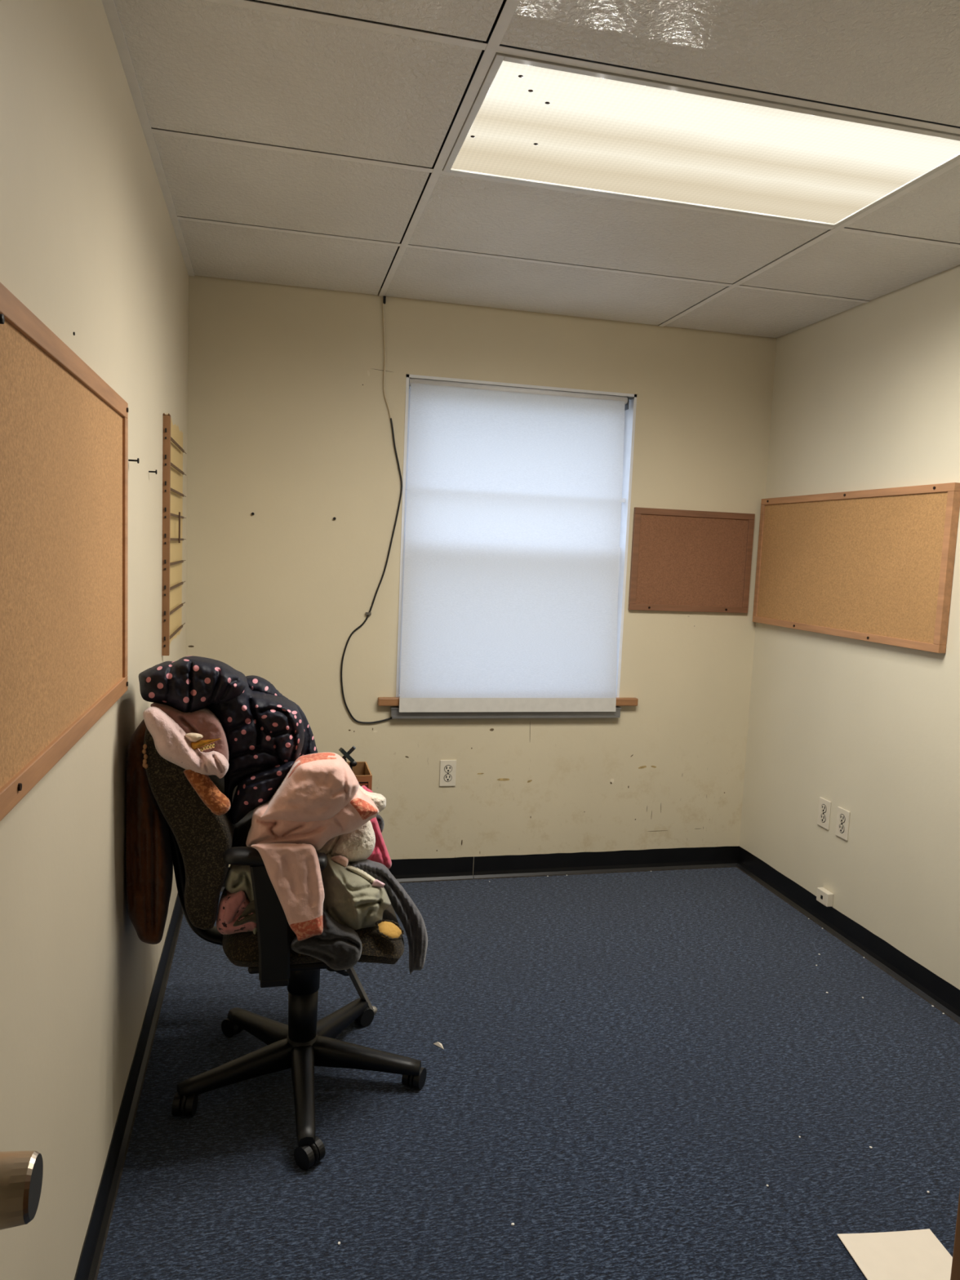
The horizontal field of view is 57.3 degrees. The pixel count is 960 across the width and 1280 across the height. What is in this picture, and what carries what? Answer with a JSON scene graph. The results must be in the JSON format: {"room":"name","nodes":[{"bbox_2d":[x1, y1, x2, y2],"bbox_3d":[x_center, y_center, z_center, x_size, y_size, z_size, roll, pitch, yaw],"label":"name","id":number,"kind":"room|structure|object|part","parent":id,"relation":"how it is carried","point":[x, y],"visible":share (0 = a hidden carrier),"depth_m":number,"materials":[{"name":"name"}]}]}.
{"room":"empty office","nodes":[
{"label":"empty office","id":0,"kind":"room"},
{"bbox_2d":[0,0,188,1279],"bbox_3d":[-0.687,0.026,1.198,0.120,2.554,5.127,1,6,-13],"label":"wall","id":1,"kind":"structure","parent":0,"point":[89,245],"depth_m":1.59,"materials":[{"name":"beige paint"}]},
{"bbox_2d":[0,282,128,821],"bbox_3d":[-0.647,-0.135,1.355,0.022,0.631,1.208,1,6,-13],"label":"bulletin board","id":2,"kind":"object","parent":1,"relation":"attached to","point":[64,429],"visible":1,"depth_m":1.30,"materials":[{"name":"brown wood"}]},
{"bbox_2d":[0,313,4,324],"bbox_3d":[-0.540,-0.356,0.970,0.026,0.012,0.011,1,6,-13],"label":"pin","id":3,"kind":"object","parent":2,"relation":"attached to","point":[2,316],"visible":1,"depth_m":0.97,"materials":[{"name":"black plastic"}]},
{"bbox_2d":[74,893,183,1279],"bbox_3d":[-0.766,1.201,1.746,0.020,0.100,3.887,1,6,-13],"label":"baseboard","id":4,"kind":"structure","parent":1,"relation":"attached to","point":[92,1251],"depth_m":2.13,"materials":[{"name":"black plastic"}]},
{"bbox_2d":[128,457,139,463],"bbox_3d":[-0.811,-0.420,2.055,0.026,0.012,0.011,1,6,-13],"label":"nail","id":5,"kind":"object","parent":1,"relation":"attached to","point":[137,460],"visible":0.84,"depth_m":2.05,"materials":[{"name":"black metal"}]},
{"bbox_2d":[161,413,186,655],"bbox_3d":[-1.042,-0.355,3.019,0.023,0.744,0.645,1,6,-13],"label":"rack","id":6,"kind":"object","parent":1,"relation":"attached to","point":[166,464],"visible":1,"depth_m":2.72,"materials":[{"name":"brown wood"}]},
{"bbox_3d":[-1.045,-0.391,3.058,0.005,0.107,0.005,-2,7,-36],"label":"cross rod","id":7,"kind":"part","parent":6,"relation":"part of","materials":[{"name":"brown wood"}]},
{"bbox_2d":[186,275,777,875],"bbox_3d":[0.019,-0.222,3.894,2.559,2.554,0.220,1,6,-13],"label":"wall","id":8,"kind":"structure","parent":0,"point":[289,424],"depth_m":3.72,"materials":[{"name":"beige paint"}]},
{"bbox_2d":[340,296,402,723],"bbox_3d":[-0.440,-0.515,3.628,0.235,1.749,0.020,1,6,-13],"label":"cable","id":9,"kind":"object","parent":8,"relation":"attached to","point":[384,298],"visible":1,"depth_m":3.65,"materials":[{"name":"black plastic"}]},
{"bbox_2d":[439,760,456,786],"bbox_3d":[-0.140,0.580,3.828,0.072,0.116,0.009,1,6,-13],"label":"wall outlet","id":10,"kind":"object","parent":8,"relation":"attached to","point":[447,767],"visible":1,"depth_m":3.83,"materials":[{"name":"beige plastic"}]},
{"bbox_2d":[444,773,452,782],"bbox_3d":[-0.140,0.600,3.828,0.036,0.036,0.003,1,6,-13],"label":"socket","id":11,"kind":"object","parent":10,"relation":"attached to","point":[447,777],"depth_m":3.83,"materials":[{"name":"beige plastic"}]},
{"bbox_2d":[444,764,452,773],"bbox_3d":[-0.138,0.560,3.824,0.036,0.036,0.003,1,6,-13],"label":"socket","id":12,"kind":"object","parent":10,"relation":"attached to","point":[447,768],"depth_m":3.82,"materials":[{"name":"beige plastic"}]},
{"bbox_2d":[220,845,739,891],"bbox_3d":[0.011,1.010,3.907,2.527,0.101,0.020,1,6,-13],"label":"baseboard","id":13,"kind":"structure","parent":8,"relation":"attached to","point":[686,858],"depth_m":4.00,"materials":[{"name":"black plastic"}]},
{"bbox_2d":[377,373,638,718],"bbox_3d":[0.144,-0.381,3.878,1.173,1.428,0.233,1,6,-13],"label":"window","id":14,"kind":"structure","parent":8,"relation":"in","point":[630,414],"depth_m":3.84,"materials":[{"name":"white paint"}]},
{"bbox_3d":[0.134,-0.094,3.894,0.991,0.670,0.030,1,6,-13],"label":"sash","id":15,"kind":"part","parent":14,"relation":"part of","materials":[{"name":"white fabric"}]},
{"bbox_3d":[0.152,-0.726,3.863,0.991,0.714,0.030,1,6,-13],"label":"sash","id":16,"kind":"part","parent":14,"relation":"part of","materials":[{"name":"white fabric"}]},
{"bbox_2d":[399,377,634,712],"bbox_3d":[0.162,-0.380,3.789,0.994,1.386,0.083,1,6,-13],"label":"roller blind","id":17,"kind":"object","parent":14,"relation":"attached to","point":[514,494],"visible":1,"depth_m":3.77,"materials":[{"name":"fabric"}]},
{"bbox_2d":[627,506,755,613],"bbox_3d":[0.960,-0.355,3.976,0.586,0.455,0.020,1,6,-13],"label":"bulletin board","id":18,"kind":"object","parent":8,"relation":"attached to","point":[682,560],"visible":1,"depth_m":3.97,"materials":[{"name":"brown wood"}]},
{"bbox_2d":[97,866,959,1279],"bbox_3d":[0.551,1.370,1.617,2.827,0.100,5.077,1,6,-13],"label":"floor","id":19,"kind":"structure","parent":0,"point":[628,1064],"depth_m":2.32,"materials":[{"name":"blue carpet"}]},
{"bbox_2d":[143,727,426,1170],"bbox_3d":[-0.479,0.668,2.297,0.713,1.070,0.673,1,6,-13],"label":"office chair","id":20,"kind":"object","parent":19,"relation":"on","point":[201,840],"visible":0.61,"depth_m":2.16,"materials":[{"name":"black plastic"}]},
{"bbox_2d":[125,719,173,944],"bbox_3d":[-0.814,0.448,2.185,0.092,0.574,0.369,1,6,-13],"label":"wooden board","id":21,"kind":"object","parent":20,"relation":"hanging from","point":[148,859],"visible":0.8,"depth_m":2.09,"materials":[{"name":"wood"}]},
{"bbox_2d":[142,702,228,778],"bbox_3d":[-0.677,0.227,2.044,0.186,0.169,0.196,1,6,-13],"label":"garment","id":22,"kind":"object","parent":20,"relation":"on","point":[196,741],"visible":0.97,"depth_m":1.98,"materials":[{"name":"pink fabric"}]},
{"bbox_3d":[-0.732,0.394,2.265,0.198,0.540,0.480,1,6,-13],"label":"backrest","id":23,"kind":"part","parent":20,"relation":"part of","materials":[{"name":"brown fabric"}]},
{"bbox_2d":[183,768,231,815],"bbox_3d":[-0.625,0.342,2.015,0.105,0.123,0.047,1,6,-13],"label":"boucle sleeve","id":24,"kind":"object","parent":20,"relation":"hanging from","point":[219,804],"visible":0.94,"depth_m":2.00,"materials":[{"name":"orange fabric"}]},
{"bbox_2d":[138,655,317,823],"bbox_3d":[-0.617,0.231,2.219,0.424,0.408,0.421,1,6,-13],"label":"puffer jacket","id":25,"kind":"object","parent":20,"relation":"on","point":[266,731],"visible":0.98,"depth_m":2.08,"materials":[{"name":"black fabric"}]},
{"bbox_3d":[-0.536,0.206,2.351,0.203,0.228,0.192,1,6,-13],"label":"panel","id":26,"kind":"part","parent":25,"relation":"part of","materials":[{"name":"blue fabric"}]},
{"bbox_3d":[-0.622,1.114,2.304,0.325,0.068,0.060,-1,7,-31],"label":"leg","id":27,"kind":"part","parent":20,"relation":"part of","materials":[{"name":"black plastic"}]},
{"bbox_2d":[216,888,257,934],"bbox_3d":[-0.591,0.648,2.158,0.104,0.120,0.166,1,6,-13],"label":"garment","id":28,"kind":"object","parent":20,"relation":"on","point":[235,913],"visible":0.82,"depth_m":2.09,"materials":[{"name":"pink fabric"}]},
{"bbox_3d":[-0.584,0.635,2.092,0.051,0.080,0.034,1,6,-13],"label":"plain panel","id":29,"kind":"part","parent":28,"relation":"part of","materials":[{"name":"pink fabric"}]},
{"bbox_3d":[-0.606,1.095,2.494,0.325,0.068,0.060,7,8,40],"label":"leg","id":30,"kind":"part","parent":20,"relation":"part of","materials":[{"name":"black plastic"}]},
{"bbox_3d":[-0.512,0.660,2.143,0.096,0.295,0.193,1,6,-13],"label":"armrest","id":31,"kind":"part","parent":20,"relation":"part of","materials":[{"name":"black plastic"}]},
{"bbox_2d":[231,809,316,852],"bbox_3d":[-0.516,0.579,2.370,0.296,0.422,0.305,1,6,-13],"label":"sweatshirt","id":32,"kind":"object","parent":20,"relation":"on","point":[242,828],"visible":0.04,"depth_m":2.23,"materials":[{"name":"fabric"}]},
{"bbox_3d":[-0.443,1.130,2.219,0.060,0.068,0.351,1,6,-13],"label":"leg","id":33,"kind":"part","parent":20,"relation":"part of","materials":[{"name":"black plastic"}]},
{"bbox_2d":[224,853,391,934],"bbox_3d":[-0.434,0.623,2.225,0.403,0.200,0.314,1,6,-13],"label":"clothing","id":34,"kind":"object","parent":20,"relation":"on","point":[353,898],"visible":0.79,"depth_m":2.12,"materials":[{"name":"green fabric"}]},
{"bbox_3d":[-0.584,0.630,2.166,0.084,0.181,0.159,1,6,-13],"label":"trouser leg","id":35,"kind":"part","parent":34,"relation":"part of","materials":[{"name":"fabric"}]},
{"bbox_2d":[330,855,348,866],"bbox_3d":[-0.349,0.550,2.184,0.045,0.030,0.035,1,6,-13],"label":"towel","id":36,"kind":"object","parent":34,"relation":"on","point":[342,860],"visible":1,"depth_m":2.17,"materials":[{"name":"pink fabric"}]},
{"bbox_2d":[316,785,386,862],"bbox_3d":[-0.335,0.470,2.289,0.179,0.203,0.201,1,6,-13],"label":"fleece","id":37,"kind":"object","parent":34,"relation":"on","point":[357,845],"visible":0.52,"depth_m":2.21},
{"bbox_2d":[245,751,378,941],"bbox_3d":[-0.408,0.478,2.149,0.315,0.426,0.279,1,6,-13],"label":"clothing","id":38,"kind":"object","parent":20,"relation":"on","point":[320,799],"visible":0.98,"depth_m":2.03,"materials":[{"name":"pink fabric"}]},
{"bbox_2d":[258,751,359,822],"bbox_3d":[-0.415,0.349,2.115,0.240,0.163,0.244,1,6,-13],"label":"hood","id":39,"kind":"object","parent":38,"relation":"attached to","point":[318,787],"depth_m":2.02,"materials":[{"name":"pink fabric"}]},
{"bbox_3d":[-0.447,0.730,2.354,0.457,0.125,0.510,1,6,-13],"label":"seat","id":40,"kind":"part","parent":20,"relation":"part of","materials":[{"name":"fabric"}]},
{"bbox_2d":[290,906,362,970],"bbox_3d":[-0.373,0.719,2.131,0.170,0.156,0.135,1,6,-13],"label":"trousers","id":41,"kind":"object","parent":20,"relation":"on","point":[339,945],"visible":0.84,"depth_m":2.08,"materials":[{"name":"fabric"}]},
{"bbox_3d":[-0.348,0.808,2.169,0.049,0.063,0.103,3,6,3],"label":"lever","id":42,"kind":"part","parent":20,"relation":"part of","materials":[{"name":"black plastic"}]},
{"bbox_3d":[-0.421,1.099,2.538,0.060,0.068,0.325,5,6,22],"label":"leg","id":43,"kind":"part","parent":20,"relation":"part of","materials":[{"name":"black plastic"}]},
{"bbox_2d":[346,761,372,790],"bbox_3d":[-0.390,0.502,2.528,0.134,0.270,0.161,1,6,-13],"label":"cardboard box","id":44,"kind":"object","parent":20,"relation":"on","point":[362,771],"visible":0.2,"depth_m":2.53,"materials":[{"name":"brown cardboard"}]},
{"bbox_2d":[338,746,355,763],"bbox_3d":[-0.379,0.357,2.490,0.050,0.118,0.038,-1,7,-29],"label":"clip","id":45,"kind":"object","parent":44,"relation":"in","point":[346,754],"visible":0.6,"depth_m":2.48,"materials":[{"name":"black plastic"}]},
{"bbox_2d":[349,760,356,770],"bbox_3d":[-0.364,0.385,2.502,0.024,0.084,0.016,5,6,25],"label":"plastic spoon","id":46,"kind":"object","parent":44,"relation":"in","point":[354,763],"visible":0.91,"depth_m":2.49,"materials":[{"name":"black plastic"}]},
{"bbox_3d":[-0.322,1.119,2.376,0.325,0.068,0.060,3,6,5],"label":"leg","id":47,"kind":"part","parent":20,"relation":"part of","materials":[{"name":"black plastic"}]},
{"bbox_2d":[361,785,391,868],"bbox_3d":[-0.308,0.519,2.434,0.132,0.238,0.084,1,6,-13],"label":"shirt","id":48,"kind":"object","parent":20,"relation":"on","point":[380,854],"visible":0.24,"depth_m":2.42,"materials":[{"name":"fabric"}]},
{"bbox_2d":[376,814,384,832],"bbox_3d":[-0.283,0.512,2.464,0.030,0.058,0.056,1,6,-13],"label":"sock","id":49,"kind":"object","parent":48,"relation":"on","point":[380,821],"visible":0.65,"depth_m":2.44,"materials":[{"name":"grey fabric"}]},
{"bbox_2d":[350,858,427,973],"bbox_3d":[-0.242,0.716,2.286,0.214,0.314,0.104,1,6,-13],"label":"scarf","id":50,"kind":"object","parent":20,"relation":"hanging from","point":[411,919],"visible":0.94,"depth_m":2.26,"materials":[{"name":"grey fabric"}]},
{"bbox_2d":[346,966,377,1015],"bbox_3d":[-0.379,0.982,2.597,0.031,0.397,0.294,5,6,22],"label":"metal bar","id":51,"kind":"object","parent":19,"relation":"on","point":[353,977],"visible":0.56,"depth_m":2.63,"materials":[{"name":"grey metal"}]},
{"bbox_2d":[433,1041,444,1048],"bbox_3d":[-0.117,1.185,2.580,0.043,0.010,0.014,7,8,39],"label":"paper scrap","id":52,"kind":"object","parent":19,"relation":"on","point":[438,1044],"visible":1,"depth_m":2.58,"materials":[{"name":"white paper"}]},
{"bbox_2d":[837,1228,952,1279],"bbox_3d":[0.901,1.312,1.789,0.216,0.003,0.279,2,6,-7],"label":"paper sheet","id":53,"kind":"object","parent":19,"relation":"on","point":[909,1255],"visible":1,"depth_m":1.86,"materials":[{"name":"beige paper"}]},
{"bbox_2d":[114,0,959,337],"bbox_3d":[0.664,-1.186,1.329,2.627,0.140,5.027,1,6,-13],"label":"ceiling","id":54,"kind":"structure","parent":0,"point":[203,68],"depth_m":2.26,"materials":[{"name":"tile"}]},
{"bbox_2d":[102,0,959,326],"bbox_3d":[0.554,-1.181,1.790,2.527,0.030,3.887,1,6,-13],"label":"ceiling grid","id":55,"kind":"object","parent":54,"relation":"attached to","point":[493,46],"depth_m":2.18,"materials":[{"name":"white metal"}]},
{"bbox_2d":[439,31,959,227],"bbox_3d":[0.550,-1.265,2.193,1.211,0.119,0.602,1,6,-13],"label":"ceiling light","id":56,"kind":"object","parent":54,"relation":"attached to","point":[529,121],"visible":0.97,"depth_m":2.14,"materials":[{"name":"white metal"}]},
{"bbox_2d":[739,264,959,990],"bbox_3d":[1.887,0.071,1.812,0.120,2.554,5.127,1,6,-13],"label":"wall","id":57,"kind":"structure","parent":0,"point":[866,396],"depth_m":3.33,"materials":[{"name":"beige paint"}]},
{"bbox_2d":[817,796,831,830],"bbox_3d":[1.393,0.702,3.561,0.009,0.116,0.072,1,6,-13],"label":"wall outlet","id":58,"kind":"object","parent":57,"relation":"attached to","point":[824,806],"visible":1,"depth_m":3.56,"materials":[{"name":"beige plastic"}]},
{"bbox_2d":[820,813,826,822],"bbox_3d":[1.389,0.722,3.563,0.003,0.036,0.036,1,6,-13],"label":"socket","id":59,"kind":"object","parent":58,"relation":"attached to","point":[823,816],"depth_m":3.56,"materials":[{"name":"beige plastic"}]},
{"bbox_2d":[821,804,826,813],"bbox_3d":[1.392,0.682,3.559,0.005,0.036,0.036,1,6,-13],"label":"socket","id":60,"kind":"object","parent":58,"relation":"attached to","point":[824,806],"depth_m":3.55,"materials":[{"name":"beige plastic"}]},
{"bbox_2d":[816,887,833,906],"bbox_3d":[1.384,1.032,3.530,0.029,0.054,0.072,1,6,-13],"label":"phone jack","id":61,"kind":"object","parent":57,"relation":"attached to","point":[825,897],"visible":1,"depth_m":3.51,"materials":[{"name":"beige plastic"}]},
{"bbox_2d":[835,806,849,840],"bbox_3d":[1.420,0.719,3.446,0.009,0.116,0.072,1,6,-13],"label":"wall outlet","id":62,"kind":"object","parent":57,"relation":"attached to","point":[842,815],"visible":1,"depth_m":3.44,"materials":[{"name":"beige plastic"}]},
{"bbox_2d":[838,823,844,833],"bbox_3d":[1.417,0.739,3.447,0.003,0.036,0.036,1,6,-13],"label":"socket","id":63,"kind":"object","parent":62,"relation":"attached to","point":[841,826],"depth_m":3.45,"materials":[{"name":"beige plastic"}]},
{"bbox_2d":[839,813,844,822],"bbox_3d":[1.418,0.699,3.443,0.003,0.036,0.036,1,6,-13],"label":"socket","id":64,"kind":"object","parent":62,"relation":"attached to","point":[842,816],"depth_m":3.44,"materials":[{"name":"beige plastic"}]},
{"bbox_2d":[736,846,959,1024],"bbox_3d":[1.672,1.243,2.327,0.020,0.100,3.887,1,6,-13],"label":"baseboard","id":65,"kind":"structure","parent":57,"relation":"attached to","point":[936,991],"depth_m":3.33,"materials":[{"name":"black plastic"}]},
{"bbox_2d":[752,482,959,653],"bbox_3d":[1.419,-0.300,3.474,0.032,0.563,1.175,1,6,-13],"label":"bulletin board","id":66,"kind":"object","parent":57,"relation":"attached to","point":[875,565],"visible":1,"depth_m":3.32,"materials":[{"name":"brown wood"}]},
{"bbox_3d":[0.960,0.271,-0.022,2.527,2.454,0.120,1,6,-13],"label":"wall","id":67,"kind":"structure","parent":0,"visible":0},
{"bbox_2d":[0,1151,43,1230],"bbox_3d":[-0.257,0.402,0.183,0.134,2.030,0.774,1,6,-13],"label":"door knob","id":68,"kind":"structure","parent":67,"relation":"in","point":[21,1172],"depth_m":0.52,"materials":[{"name":"silver metal"}]},
{"bbox_2d":[950,1191,959,1279],"bbox_3d":[0.623,0.410,0.453,0.040,2.028,0.898,1,6,-13],"label":"door","id":69,"kind":"structure","parent":67,"relation":"in","point":[955,1270],"depth_m":0.91,"materials":[{"name":"brown wood"}]}
]}

